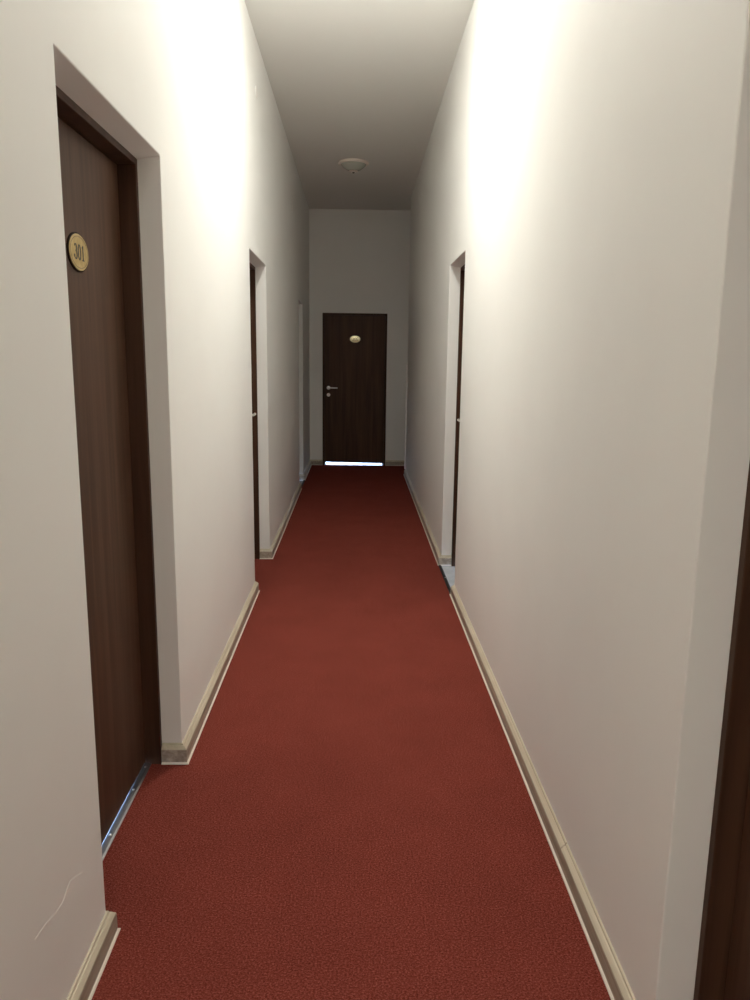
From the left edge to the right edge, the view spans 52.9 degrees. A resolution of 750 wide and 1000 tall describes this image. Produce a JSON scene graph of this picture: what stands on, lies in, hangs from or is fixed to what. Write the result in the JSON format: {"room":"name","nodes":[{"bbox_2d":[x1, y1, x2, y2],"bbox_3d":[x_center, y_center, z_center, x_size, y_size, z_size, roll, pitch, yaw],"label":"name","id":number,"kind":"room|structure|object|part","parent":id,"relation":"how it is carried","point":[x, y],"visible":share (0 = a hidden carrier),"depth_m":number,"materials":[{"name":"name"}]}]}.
{"room":"hotel corridor","nodes":[
{"label":"hotel corridor","id":0,"kind":"room"},
{"bbox_2d":[0,0,309,999],"bbox_3d":[-0.828,-0.731,2.842,0.261,3.505,15.616,0,11,-2],"label":"wall","id":1,"kind":"structure","parent":0,"point":[219,182],"depth_m":2.25,"materials":[{"name":"paint"}]},
{"bbox_2d":[66,911,120,999],"bbox_3d":[-0.630,1.665,-1.159,0.098,0.072,6.341,0,11,-2],"label":"baseboard","id":2,"kind":"structure","parent":1,"relation":"attached to","point":[85,984],"depth_m":1.81,"materials":[{"name":"beige wood"}]},
{"bbox_2d":[56,86,161,844],"bbox_3d":[-0.848,0.020,2.165,0.184,2.089,0.860,0,11,-2],"label":"door","id":3,"kind":"structure","parent":1,"relation":"in","point":[99,176],"depth_m":2.35,"materials":[{"name":"brown wood"}]},
{"bbox_3d":[-0.805,-0.671,2.042,0.005,0.103,0.152,0,11,-2],"label":"number plate","id":4,"kind":"part","parent":3,"relation":"part of","materials":[{"name":"gold metal"}]},
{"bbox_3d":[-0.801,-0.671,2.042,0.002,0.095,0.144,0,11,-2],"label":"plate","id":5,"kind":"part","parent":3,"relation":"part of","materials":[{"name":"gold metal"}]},
{"bbox_2d":[161,581,259,764],"bbox_3d":[-0.758,0.739,3.784,0.098,0.072,2.102,0,11,-2],"label":"baseboard","id":6,"kind":"structure","parent":1,"relation":"attached to","point":[171,753],"depth_m":3.19,"materials":[{"name":"beige wood"}]},
{"bbox_2d":[249,262,259,558],"bbox_3d":[-0.922,-0.513,5.011,0.184,2.089,0.829,0,11,-2],"label":"door","id":7,"kind":"structure","parent":1,"relation":"in","point":[252,268],"depth_m":5.39,"materials":[{"name":"brown wood"}]},
{"bbox_2d":[260,483,301,558],"bbox_3d":[-0.844,0.117,7.106,0.098,0.072,3.104,0,11,-2],"label":"baseboard","id":8,"kind":"structure","parent":1,"relation":"attached to","point":[264,553],"depth_m":6.29,"materials":[{"name":"beige wood"}]},
{"bbox_2d":[300,460,311,479],"bbox_3d":[-0.916,-0.400,9.863,0.098,0.072,1.360,0,11,-2],"label":"baseboard","id":9,"kind":"structure","parent":1,"relation":"attached to","point":[302,476],"depth_m":9.51,"materials":[{"name":"beige wood"}]},
{"bbox_2d":[92,465,610,999],"bbox_3d":[0.826,0.908,3.202,3.309,0.007,15.116,0,11,-2],"label":"floor","id":10,"kind":"structure","parent":0,"point":[351,815],"depth_m":2.43,"materials":[{"name":"red carpet"}]},
{"bbox_2d":[245,0,473,210],"bbox_3d":[0.924,-2.538,2.549,3.720,0.200,15.616,0,11,-2],"label":"ceiling","id":11,"kind":"structure","parent":0,"point":[367,80],"depth_m":5.38,"materials":[{"name":"white paint"}]},
{"bbox_2d":[338,158,368,172],"bbox_3d":[-0.216,-3.334,7.563,0.308,0.107,0.308,0,11,-2],"label":"ceiling lamp","id":12,"kind":"object","parent":11,"relation":"attached to","point":[353,165],"visible":1,"depth_m":7.48,"materials":[{"name":"white glass"}]},
{"bbox_3d":[-0.216,-3.333,7.563,0.252,0.060,0.252,0,11,-2],"label":"lamp shade","id":13,"kind":"part","parent":12,"relation":"part of","materials":[{"name":"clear glass"}]},
{"bbox_2d":[309,209,410,464],"bbox_3d":[0.705,-2.130,10.434,3.200,3.505,0.260,0,11,-2],"label":"wall","id":14,"kind":"structure","parent":0,"point":[359,260],"depth_m":10.13,"materials":[{"name":"paint"}]},
{"bbox_2d":[311,460,321,464],"bbox_3d":[-0.823,-0.527,10.549,0.175,0.072,0.026,0,11,-2],"label":"baseboard","id":15,"kind":"structure","parent":14,"relation":"attached to","point":[313,462],"depth_m":10.54,"materials":[{"name":"beige wood"}]},
{"bbox_2d":[323,313,386,464],"bbox_3d":[-0.286,-1.526,10.499,0.878,2.079,0.292,0,11,-2],"label":"door","id":16,"kind":"structure","parent":14,"relation":"in","point":[354,344],"depth_m":10.40,"materials":[{"name":"brown wood"}]},
{"bbox_3d":[-0.271,-2.194,10.279,0.144,0.095,0.006,0,11,-2],"label":"plate","id":17,"kind":"part","parent":16,"relation":"part of","materials":[{"name":"beige"}]},
{"bbox_2d":[385,460,403,465],"bbox_3d":[1.217,-0.511,10.604,2.144,0.072,0.026,0,11,-2],"label":"baseboard","id":18,"kind":"structure","parent":14,"relation":"attached to","point":[387,462],"depth_m":10.57,"materials":[{"name":"beige wood"}]},
{"bbox_2d":[300,462,454,586],"bbox_3d":[-0.155,0.749,4.531,8.200,0.193,18.356,0,11,-2],"label":"tiles","id":19,"kind":"structure","parent":0,"point":[449,571],"depth_m":5.45,"materials":[{"name":"white tile"}]},
{"bbox_2d":[102,763,150,860],"bbox_3d":[-0.823,1.041,2.357,0.030,0.013,0.821,0,11,-2],"label":"threshold strip","id":20,"kind":"object","parent":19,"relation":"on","point":[109,838],"visible":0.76,"depth_m":2.47,"materials":[{"name":"metal"}]},
{"bbox_2d":[439,565,450,593],"bbox_3d":[0.479,0.538,5.132,0.021,0.014,0.676,0,11,-2],"label":"threshold strip","id":21,"kind":"object","parent":19,"relation":"on","point":[440,566],"visible":0.96,"depth_m":5.11,"materials":[{"name":"silver metal"}]},
{"bbox_2d":[406,0,749,999],"bbox_3d":[0.718,-0.615,2.331,0.283,3.505,14.490,0,11,-2],"label":"wall","id":22,"kind":"structure","parent":0,"point":[586,168],"depth_m":1.91,"materials":[{"name":"paint"}]},
{"bbox_2d":[404,365,407,468],"bbox_3d":[0.409,-1.050,9.609,0.048,1.325,0.048,0,11,-2],"label":"guard","id":23,"kind":"object","parent":22,"relation":"attached to","point":[406,365],"visible":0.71,"depth_m":9.59,"materials":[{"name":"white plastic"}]},
{"bbox_2d":[403,469,451,565],"bbox_3d":[1.368,0.045,7.640,1.935,0.072,4.384,0,11,-2],"label":"baseboard","id":24,"kind":"structure","parent":22,"relation":"attached to","point":[443,560],"depth_m":6.37,"materials":[{"name":"beige wood"}]},
{"bbox_2d":[451,264,464,565],"bbox_3d":[0.666,-0.481,4.946,0.184,2.089,0.730,0,11,-2],"label":"door","id":25,"kind":"structure","parent":22,"relation":"in","point":[462,273],"depth_m":5.27,"materials":[{"name":"brown wood"}]},
{"bbox_2d":[449,585,635,999],"bbox_3d":[0.565,0.868,3.181,0.098,0.073,3.280,0,11,-2],"label":"baseboard","id":26,"kind":"structure","parent":22,"relation":"attached to","point":[614,978],"depth_m":2.28,"materials":[{"name":"beige wood"}]},
{"bbox_2d":[693,462,749,999],"bbox_3d":[0.769,0.258,1.004,0.184,2.089,0.837,0,11,-2],"label":"door","id":27,"kind":"structure","parent":22,"relation":"in","point":[723,961],"depth_m":1.47,"materials":[{"name":"brown wood"}]}
]}

